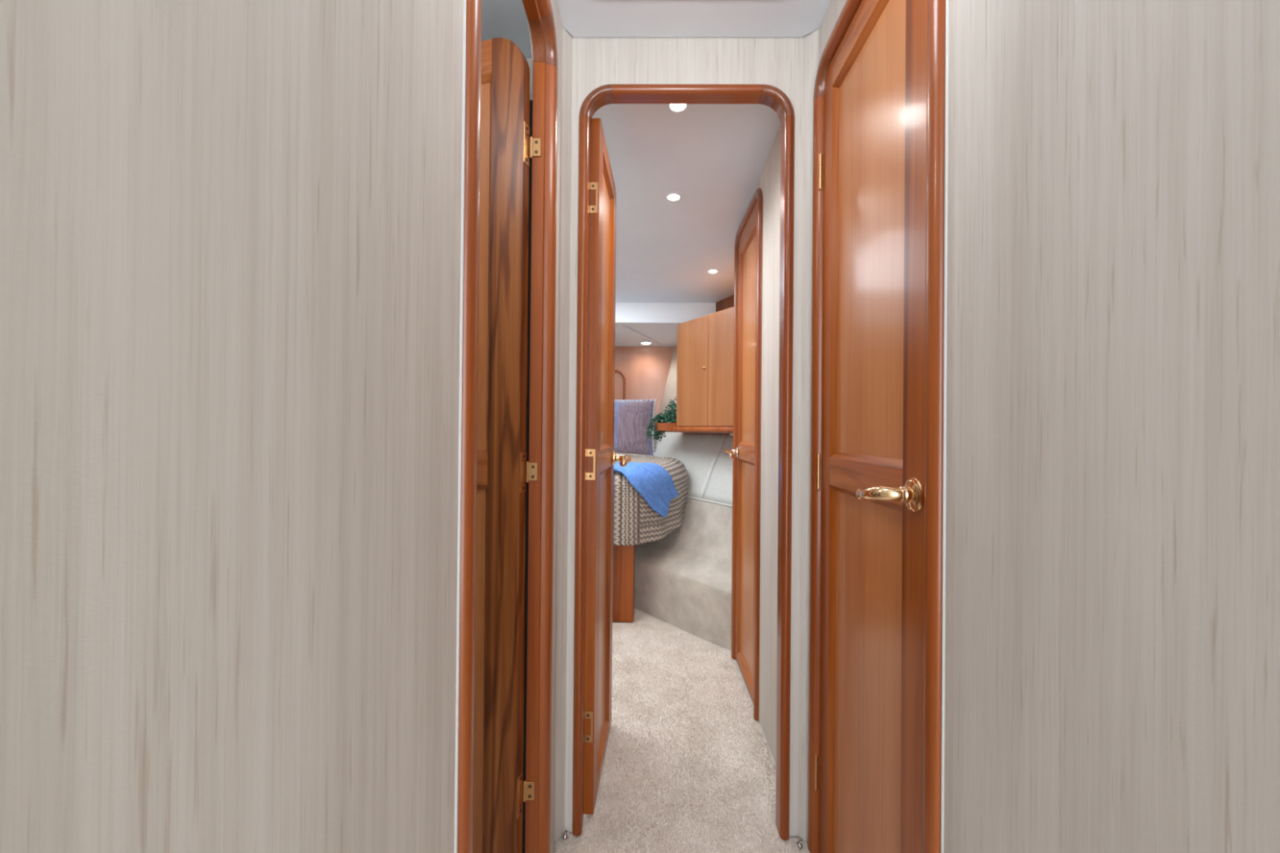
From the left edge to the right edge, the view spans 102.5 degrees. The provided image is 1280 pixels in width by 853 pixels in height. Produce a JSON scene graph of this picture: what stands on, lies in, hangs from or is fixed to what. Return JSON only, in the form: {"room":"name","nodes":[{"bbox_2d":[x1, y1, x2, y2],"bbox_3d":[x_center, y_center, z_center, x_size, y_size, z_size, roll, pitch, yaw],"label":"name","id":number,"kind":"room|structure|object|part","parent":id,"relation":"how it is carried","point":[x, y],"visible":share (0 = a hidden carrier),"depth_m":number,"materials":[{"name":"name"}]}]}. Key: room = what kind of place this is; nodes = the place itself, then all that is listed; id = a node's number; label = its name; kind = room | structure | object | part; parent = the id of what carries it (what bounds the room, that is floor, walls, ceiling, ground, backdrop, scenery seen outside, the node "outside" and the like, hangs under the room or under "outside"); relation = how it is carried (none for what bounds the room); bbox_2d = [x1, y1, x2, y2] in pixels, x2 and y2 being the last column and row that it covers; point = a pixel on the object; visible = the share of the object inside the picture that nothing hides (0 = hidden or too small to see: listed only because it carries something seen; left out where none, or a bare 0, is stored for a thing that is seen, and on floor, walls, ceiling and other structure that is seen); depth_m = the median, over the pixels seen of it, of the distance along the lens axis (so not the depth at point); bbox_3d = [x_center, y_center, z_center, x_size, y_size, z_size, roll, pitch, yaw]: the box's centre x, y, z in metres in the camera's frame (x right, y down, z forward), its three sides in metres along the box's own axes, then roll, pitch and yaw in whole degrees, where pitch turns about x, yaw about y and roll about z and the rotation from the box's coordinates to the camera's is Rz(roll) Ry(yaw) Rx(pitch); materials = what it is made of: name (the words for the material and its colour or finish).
{"room":"ship interior","nodes":[
{"label":"ship interior","id":0,"kind":"room"},
{"bbox_2d":[0,0,562,852],"bbox_3d":[-0.236,-0.042,-0.274,0.042,2.076,3.046,1,0,1],"label":"wall","id":1,"kind":"structure","parent":0,"point":[230,230],"depth_m":0.26,"materials":[{"name":"fabric"}]},
{"bbox_2d":[454,0,466,852],"bbox_3d":[-0.206,0.111,0.583,0.005,1.780,0.005,1,0,1],"label":"caulk","id":2,"kind":"structure","parent":1,"relation":"attached to","point":[464,1],"depth_m":0.58,"materials":[{"name":"white"}]},
{"bbox_2d":[472,37,541,852],"bbox_3d":[-0.459,0.084,1.106,0.479,1.812,0.096,0,0,16],"label":"door","id":3,"kind":"structure","parent":1,"relation":"in","point":[500,789],"depth_m":1.07,"materials":[{"name":"brown wood"}]},
{"bbox_3d":[-0.469,0.538,1.135,0.290,0.812,0.001,0,0,16],"label":"panel","id":4,"kind":"part","parent":3,"relation":"part of","materials":[{"name":"brown wood"}]},
{"bbox_3d":[-0.465,0.092,1.137,0.307,0.063,0.026,0,0,16],"label":"rail","id":5,"kind":"part","parent":3,"relation":"part of","materials":[{"name":"brown wood"}]},
{"bbox_3d":[-0.467,0.130,1.131,0.306,0.012,0.012,0,0,16],"label":"moulding","id":6,"kind":"part","parent":3,"relation":"part of","materials":[{"name":"brown wood"}]},
{"bbox_3d":[-0.466,0.055,1.131,0.306,0.012,0.012,0,0,16],"label":"moulding","id":7,"kind":"part","parent":3,"relation":"part of","materials":[{"name":"brown wood"}]},
{"bbox_3d":[-0.461,-0.345,1.139,0.290,0.795,0.001,0,0,16],"label":"panel","id":8,"kind":"part","parent":3,"relation":"part of","materials":[{"name":"brown wood"}]},
{"bbox_3d":[-0.329,0.539,1.087,0.012,0.828,0.012,0,0,16],"label":"moulding","id":9,"kind":"part","parent":3,"relation":"part of","materials":[{"name":"brown wood"}]},
{"bbox_3d":[-0.459,-0.744,1.135,0.306,0.012,0.012,0,0,16],"label":"moulding","id":10,"kind":"part","parent":3,"relation":"part of","materials":[{"name":"brown wood"}]},
{"bbox_3d":[-0.457,-0.786,1.141,0.307,0.072,0.026,0,0,16],"label":"rail","id":11,"kind":"part","parent":3,"relation":"part of","materials":[{"name":"brown wood"}]},
{"bbox_3d":[-0.321,-0.344,1.092,0.012,0.811,0.012,0,0,16],"label":"moulding","id":12,"kind":"part","parent":3,"relation":"part of","materials":[{"name":"brown wood"}]},
{"bbox_2d":[457,0,557,852],"bbox_3d":[-0.220,0.068,0.856,0.060,1.868,0.541,1,0,1],"label":"door frame","id":13,"kind":"structure","parent":1,"relation":"attached to","point":[540,14],"depth_m":1.09,"materials":[{"name":"brown wood"}]},
{"bbox_2d":[554,26,572,843],"bbox_3d":[-0.196,-0.033,1.278,0.039,2.076,0.070,1,0,1],"label":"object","id":14,"kind":"structure","parent":1,"relation":"attached to","point":[566,91],"depth_m":1.26,"materials":[{"name":"fabric"}]},
{"bbox_2d":[481,0,532,57],"bbox_3d":[-0.734,-0.940,0.752,0.996,0.025,1.076,1,0,1],"label":"ceiling","id":15,"kind":"structure","parent":0,"point":[506,19],"depth_m":1.17,"materials":[{"name":"paint"}]},
{"bbox_2d":[614,323,677,346],"bbox_3d":[-0.049,-0.650,3.644,2.400,0.093,0.720,1,0,1],"label":"ceiling","id":16,"kind":"structure","parent":0,"point":[666,335],"depth_m":3.56,"materials":[{"name":"white paint"}]},
{"bbox_2d":[622,324,662,346],"bbox_3d":[0.033,-0.632,3.580,0.019,0.045,0.624,0,0,27],"label":"seam","id":17,"kind":"structure","parent":16,"relation":"attached to","point":[622,324],"depth_m":3.54,"materials":[{"name":"white"}]},
{"bbox_2d":[640,341,651,344],"bbox_3d":[0.044,-0.613,3.773,0.078,0.010,0.078,1,0,-4],"label":"recessed light","id":18,"kind":"object","parent":16,"relation":"in","point":[644,342],"visible":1,"depth_m":3.76,"materials":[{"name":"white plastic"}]},
{"bbox_2d":[525,35,803,835],"bbox_3d":[-0.418,-0.035,1.298,1.632,2.076,0.034,1,0,1],"label":"wall","id":19,"kind":"structure","parent":0,"point":[777,62],"depth_m":1.28,"materials":[{"name":"fabric"}]},
{"bbox_2d":[583,117,631,814],"bbox_3d":[-0.084,0.097,1.528,0.095,1.797,0.430,0,0,3],"label":"door","id":20,"kind":"structure","parent":19,"relation":"in","point":[602,457],"depth_m":1.38,"materials":[{"name":"brown wood"}]},
{"bbox_3d":[-0.117,0.543,1.529,0.002,0.812,0.265,0,0,3],"label":"panel","id":21,"kind":"part","parent":20,"relation":"part of","materials":[{"name":"brown wood"}]},
{"bbox_3d":[-0.121,0.976,1.526,0.026,0.038,0.282,0,0,3],"label":"rail","id":22,"kind":"part","parent":20,"relation":"part of","materials":[{"name":"brown wood"}]},
{"bbox_3d":[-0.114,0.951,1.526,0.012,0.012,0.281,0,0,3],"label":"moulding","id":23,"kind":"part","parent":20,"relation":"part of","materials":[{"name":"brown wood"}]},
{"bbox_3d":[-0.109,-0.341,1.533,0.002,0.797,0.265,0,0,3],"label":"panel","id":24,"kind":"part","parent":20,"relation":"part of","materials":[{"name":"brown wood"}]},
{"bbox_3d":[-0.113,0.097,1.531,0.026,0.063,0.282,0,0,3],"label":"rail","id":25,"kind":"part","parent":20,"relation":"part of","materials":[{"name":"brown wood"}]},
{"bbox_3d":[-0.106,0.060,1.531,0.012,0.012,0.281,0,0,3],"label":"moulding","id":26,"kind":"part","parent":20,"relation":"part of","materials":[{"name":"brown wood"}]},
{"bbox_3d":[-0.103,0.544,1.663,0.012,0.828,0.012,0,0,3],"label":"moulding","id":27,"kind":"part","parent":20,"relation":"part of","materials":[{"name":"brown wood"}]},
{"bbox_3d":[-0.105,-0.775,1.535,0.026,0.055,0.282,0,0,3],"label":"rail","id":28,"kind":"part","parent":20,"relation":"part of","materials":[{"name":"brown wood"}]},
{"bbox_3d":[-0.099,-0.741,1.535,0.012,0.012,0.281,0,0,3],"label":"moulding","id":29,"kind":"part","parent":20,"relation":"part of","materials":[{"name":"brown wood"}]},
{"bbox_3d":[-0.095,-0.340,1.667,0.012,0.813,0.012,0,0,3],"label":"moulding","id":30,"kind":"part","parent":20,"relation":"part of","materials":[{"name":"brown wood"}]},
{"bbox_3d":[-0.057,0.110,1.657,0.056,0.034,0.106,0,0,3],"label":"lever","id":31,"kind":"part","parent":20,"relation":"part of","materials":[{"name":"gold metal"}]},
{"bbox_2d":[572,84,795,839],"bbox_3d":[0.108,0.079,1.286,0.535,1.858,0.048,1,0,1],"label":"door frame","id":32,"kind":"structure","parent":19,"relation":"attached to","point":[770,95],"depth_m":1.27,"materials":[{"name":"brown wood"}]},
{"bbox_2d":[615,302,715,324],"bbox_3d":[-0.053,-0.771,3.270,2.400,0.225,0.030,1,0,1],"label":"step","id":33,"kind":"structure","parent":0,"point":[625,312],"depth_m":3.25,"materials":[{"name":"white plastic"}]},
{"bbox_2d":[655,346,676,428],"bbox_3d":[0.643,-0.339,3.072,0.201,0.722,1.800,1,0,-29],"label":"wall","id":34,"kind":"structure","parent":0,"point":[670,390],"depth_m":3.80,"materials":[{"name":"paint"}]},
{"bbox_2d":[656,422,679,431],"bbox_3d":[0.253,0.003,3.261,0.273,0.048,0.308,1,0,-29],"label":"corner shelf","id":35,"kind":"object","parent":34,"relation":"attached to","point":[660,426],"visible":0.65,"depth_m":3.15,"materials":[{"name":"brown wood"}]},
{"bbox_2d":[644,399,676,441],"bbox_3d":[0.210,-0.054,3.251,0.236,0.310,0.334,1,0,-38],"label":"trailing ivy","id":36,"kind":"object","parent":35,"relation":"on","point":[668,417],"visible":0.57,"depth_m":3.29,"materials":[{"name":"green plant"}]},
{"bbox_2d":[673,306,733,435],"bbox_3d":[0.499,-0.278,2.815,0.307,0.651,0.692,1,0,-29],"label":"upper cabinet","id":37,"kind":"object","parent":34,"relation":"attached to","point":[704,344],"visible":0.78,"depth_m":2.79,"materials":[{"name":"brown wood"}]},
{"bbox_3d":[0.299,-0.303,2.912,0.019,0.603,0.302,1,0,-29],"label":"door","id":38,"kind":"part","parent":37,"relation":"part of","materials":[{"name":"brown wood"}]},
{"bbox_3d":[0.499,0.019,2.815,0.301,0.030,0.692,1,0,-29],"label":"rail","id":39,"kind":"part","parent":37,"relation":"part of","materials":[{"name":"brown wood"}]},
{"bbox_3d":[0.466,-0.303,2.615,0.019,0.603,0.371,1,0,-29],"label":"door","id":40,"kind":"part","parent":37,"relation":"part of","materials":[{"name":"brown wood"}]},
{"bbox_2d":[715,294,733,311],"bbox_3d":[0.665,-0.709,2.915,0.012,0.300,0.745,1,0,-29],"label":"trim","id":41,"kind":"structure","parent":34,"relation":"attached to","point":[728,302],"depth_m":3.15,"materials":[{"name":"brown wood"}]},
{"bbox_2d":[614,346,730,433],"bbox_3d":[-0.103,0.144,3.916,2.100,1.750,0.030,1,0,1],"label":"wall","id":42,"kind":"structure","parent":0,"point":[645,369],"depth_m":3.90,"materials":[{"name":"brown paint"}]},
{"bbox_2d":[614,369,625,399],"bbox_3d":[-0.321,-0.082,3.899,0.417,0.699,0.018,1,0,1],"label":"headboard panel","id":43,"kind":"object","parent":42,"relation":"attached to","point":[620,382],"visible":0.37,"depth_m":3.90,"materials":[{"name":"brown wood"}]},
{"bbox_2d":[552,608,810,852],"bbox_3d":[-0.094,1.028,1.196,2.600,0.055,6.000,1,0,1],"label":"floor","id":44,"kind":"structure","parent":0,"point":[688,766],"depth_m":1.56,"materials":[{"name":"beige carpet"}]},
{"bbox_2d":[561,831,568,839],"bbox_3d":[-0.183,0.998,1.253,0.018,0.015,0.014,1,0,1],"label":"door stop","id":45,"kind":"object","parent":44,"relation":"on","point":[565,837],"visible":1,"depth_m":1.25,"materials":[{"name":"silver metal"}]},
{"bbox_2d":[612,453,688,622],"bbox_3d":[-0.200,0.596,3.223,1.036,0.837,1.303,1,0,1],"label":"berth","id":46,"kind":"object","parent":44,"relation":"on","point":[634,522],"visible":0.27,"depth_m":2.66,"materials":[{"name":"brown wood"}]},
{"bbox_3d":[-0.378,0.790,2.673,0.692,0.440,0.025,1,0,1],"label":"panel","id":47,"kind":"part","parent":46,"relation":"part of","materials":[{"name":"brown wood"}]},
{"bbox_2d":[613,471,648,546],"bbox_3d":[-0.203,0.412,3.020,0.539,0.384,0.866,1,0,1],"label":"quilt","id":48,"kind":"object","parent":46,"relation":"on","point":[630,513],"depth_m":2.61,"materials":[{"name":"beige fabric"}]},
{"bbox_2d":[613,399,655,455],"bbox_3d":[-0.140,0.024,3.630,0.504,0.449,0.167,1,0,1],"label":"pillow","id":49,"kind":"object","parent":46,"relation":"on","point":[632,417],"visible":0.48,"depth_m":3.57,"materials":[{"name":"fabric"}]},
{"bbox_2d":[613,462,679,517],"bbox_3d":[-0.137,0.336,2.794,0.644,0.289,0.358,0,0,15],"label":"throw","id":50,"kind":"object","parent":46,"relation":"on","point":[651,481],"visible":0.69,"depth_m":2.67,"materials":[{"name":"blue fabric"}]},
{"bbox_2d":[615,453,688,544],"bbox_3d":[-0.023,0.393,3.248,0.497,0.427,1.177,1,0,-24],"label":"quilt","id":51,"kind":"object","parent":46,"relation":"on","point":[646,526],"depth_m":2.68,"materials":[{"name":"beige fabric"}]},
{"bbox_2d":[634,497,732,650],"bbox_3d":[0.120,0.715,2.874,0.477,0.601,1.932,1,0,-29],"label":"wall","id":52,"kind":"structure","parent":44,"relation":"on","point":[682,579],"depth_m":2.67,"materials":[{"name":"grey carpet"}]},
{"bbox_2d":[653,431,733,507],"bbox_3d":[0.430,0.233,3.016,0.212,0.390,1.817,1,0,-29],"label":"panel","id":53,"kind":"object","parent":52,"relation":"on","point":[709,471],"visible":0.27,"depth_m":3.06,"materials":[{"name":"beige fabric"}]},
{"bbox_2d":[795,839,803,848],"bbox_3d":[0.384,1.003,1.233,0.018,0.015,0.014,1,0,1],"label":"door stop","id":54,"kind":"object","parent":44,"relation":"on","point":[800,846],"visible":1,"depth_m":1.23,"materials":[{"name":"silver metal"}]},
{"bbox_2d":[591,103,781,302],"bbox_3d":[-0.064,-0.879,2.286,2.400,0.176,1.940,1,0,1],"label":"ceiling","id":55,"kind":"structure","parent":0,"point":[714,156],"depth_m":1.91,"materials":[{"name":"paint"}]},
{"bbox_2d":[666,192,680,200],"bbox_3d":[0.129,-0.879,1.968,0.056,0.008,0.056,0,0,6],"label":"recessed light","id":56,"kind":"object","parent":55,"relation":"in","point":[673,196],"visible":1,"depth_m":1.96,"materials":[{"name":"white plastic"}]},
{"bbox_2d":[667,103,688,111],"bbox_3d":[0.108,-0.917,1.466,0.056,0.008,0.056,0,0,6],"label":"recessed light","id":57,"kind":"object","parent":55,"relation":"in","point":[673,107],"visible":0.61,"depth_m":1.47,"materials":[{"name":"white plastic"}]},
{"bbox_2d":[707,269,718,273],"bbox_3d":[0.386,-0.820,2.715,0.054,0.008,0.054,0,0,6],"label":"recessed light","id":58,"kind":"object","parent":55,"relation":"in","point":[712,271],"visible":1,"depth_m":2.71,"materials":[{"name":"white plastic"}]},
{"bbox_2d":[557,0,831,37],"bbox_3d":[0.105,-0.982,-0.259,0.622,0.012,3.074,1,0,1],"label":"ceiling","id":59,"kind":"structure","parent":0,"point":[580,18],"depth_m":1.22,"materials":[{"name":"paint"}]},
{"bbox_2d":[748,0,1279,852],"bbox_3d":[0.437,-0.033,0.247,0.076,2.076,4.105,1,0,1],"label":"wall","id":60,"kind":"structure","parent":0,"point":[1112,645],"depth_m":0.46,"materials":[{"name":"fabric"}]},
{"bbox_2d":[724,200,757,704],"bbox_3d":[0.399,0.093,2.022,0.090,1.818,0.442,1,0,1],"label":"door","id":61,"kind":"structure","parent":60,"relation":"in","point":[744,451],"depth_m":2.07,"materials":[{"name":"brown wood"}]},
{"bbox_3d":[0.384,0.115,2.164,0.056,0.034,0.106,1,0,1],"label":"lever","id":62,"kind":"part","parent":61,"relation":"part of","materials":[{"name":"gold metal"}]},
{"bbox_3d":[0.422,0.551,2.180,0.012,0.828,0.012,1,0,1],"label":"moulding","id":63,"kind":"part","parent":61,"relation":"part of","materials":[{"name":"brown wood"}]},
{"bbox_3d":[0.430,-0.332,2.185,0.012,0.811,0.012,1,0,1],"label":"moulding","id":64,"kind":"part","parent":61,"relation":"part of","materials":[{"name":"brown wood"}]},
{"bbox_3d":[0.423,0.983,2.022,0.026,0.038,0.324,1,0,1],"label":"rail","id":65,"kind":"part","parent":61,"relation":"part of","materials":[{"name":"brown wood"}]},
{"bbox_3d":[0.417,0.958,2.022,0.012,0.012,0.323,1,0,1],"label":"moulding","id":66,"kind":"part","parent":61,"relation":"part of","materials":[{"name":"brown wood"}]},
{"bbox_3d":[0.431,0.105,2.027,0.026,0.063,0.324,1,0,1],"label":"rail","id":67,"kind":"part","parent":61,"relation":"part of","materials":[{"name":"brown wood"}]},
{"bbox_3d":[0.424,0.142,2.027,0.012,0.012,0.323,1,0,1],"label":"moulding","id":68,"kind":"part","parent":61,"relation":"part of","materials":[{"name":"brown wood"}]},
{"bbox_3d":[0.425,0.067,2.027,0.012,0.012,0.323,1,0,1],"label":"moulding","id":69,"kind":"part","parent":61,"relation":"part of","materials":[{"name":"brown wood"}]},
{"bbox_3d":[0.427,0.550,2.025,0.001,0.812,0.307,1,0,1],"label":"panel","id":70,"kind":"part","parent":61,"relation":"part of","materials":[{"name":"brown wood"}]},
{"bbox_3d":[0.432,-0.732,2.031,0.012,0.012,0.323,1,0,1],"label":"moulding","id":71,"kind":"part","parent":61,"relation":"part of","materials":[{"name":"brown wood"}]},
{"bbox_3d":[0.439,-0.777,2.031,0.026,0.078,0.324,1,0,1],"label":"rail","id":72,"kind":"part","parent":61,"relation":"part of","materials":[{"name":"brown wood"}]},
{"bbox_3d":[0.435,-0.332,2.029,0.001,0.795,0.307,1,0,1],"label":"panel","id":73,"kind":"part","parent":61,"relation":"part of","materials":[{"name":"brown wood"}]},
{"bbox_2d":[731,187,762,720],"bbox_3d":[0.430,0.081,2.025,0.048,1.866,0.505,1,0,1],"label":"door frame","id":74,"kind":"structure","parent":60,"relation":"attached to","point":[757,196],"depth_m":1.78,"materials":[{"name":"brown wood"}]},
{"bbox_2d":[797,28,818,842],"bbox_3d":[0.422,-0.028,1.274,0.048,2.076,0.062,1,0,1],"label":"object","id":75,"kind":"structure","parent":60,"relation":"attached to","point":[811,41],"depth_m":1.26,"materials":[{"name":"fabric"}]},
{"bbox_2d":[813,0,927,852],"bbox_3d":[0.406,0.081,0.982,0.090,1.831,0.474,1,0,1],"label":"door","id":76,"kind":"structure","parent":60,"relation":"in","point":[873,325],"depth_m":0.96,"materials":[{"name":"brown wood"}]},
{"bbox_3d":[0.429,0.546,1.151,0.012,0.828,0.012,1,0,1],"label":"moulding","id":77,"kind":"part","parent":76,"relation":"part of","materials":[{"name":"brown wood"}]},
{"bbox_3d":[0.438,-0.351,1.155,0.012,0.839,0.012,1,0,1],"label":"moulding","id":78,"kind":"part","parent":76,"relation":"part of","materials":[{"name":"brown wood"}]},
{"bbox_3d":[0.446,-0.802,0.997,0.026,0.063,0.333,1,0,1],"label":"rail","id":79,"kind":"part","parent":76,"relation":"part of","materials":[{"name":"brown wood"}]},
{"bbox_3d":[0.439,-0.765,0.997,0.012,0.012,0.332,1,0,1],"label":"moulding","id":80,"kind":"part","parent":76,"relation":"part of","materials":[{"name":"brown wood"}]},
{"bbox_3d":[0.438,0.100,0.993,0.026,0.063,0.333,1,0,1],"label":"rail","id":81,"kind":"part","parent":76,"relation":"part of","materials":[{"name":"brown wood"}]},
{"bbox_3d":[0.431,0.137,0.993,0.012,0.012,0.332,1,0,1],"label":"moulding","id":82,"kind":"part","parent":76,"relation":"part of","materials":[{"name":"brown wood"}]},
{"bbox_3d":[0.432,0.062,0.993,0.012,0.012,0.332,1,0,1],"label":"moulding","id":83,"kind":"part","parent":76,"relation":"part of","materials":[{"name":"brown wood"}]},
{"bbox_3d":[0.434,0.545,0.990,0.001,0.812,0.316,1,0,1],"label":"panel","id":84,"kind":"part","parent":76,"relation":"part of","materials":[{"name":"brown wood"}]},
{"bbox_3d":[0.442,-0.351,0.995,0.001,0.823,0.316,1,0,1],"label":"panel","id":85,"kind":"part","parent":76,"relation":"part of","materials":[{"name":"brown wood"}]},
{"bbox_3d":[0.387,0.111,0.831,0.056,0.034,0.106,1,0,1],"label":"lever","id":86,"kind":"part","parent":76,"relation":"part of","materials":[{"name":"gold metal"}]},
{"bbox_2d":[808,0,946,852],"bbox_3d":[0.431,0.069,0.977,0.048,1.880,0.541,1,0,1],"label":"door frame","id":87,"kind":"structure","parent":60,"relation":"attached to","point":[935,66],"depth_m":0.72,"materials":[{"name":"brown wood"}]},
{"bbox_2d":[940,0,948,852],"bbox_3d":[0.418,0.117,0.704,0.005,1.780,0.005,1,0,1],"label":"caulk","id":88,"kind":"structure","parent":60,"relation":"attached to","point":[947,1],"depth_m":0.70,"materials":[{"name":"white"}]}
]}

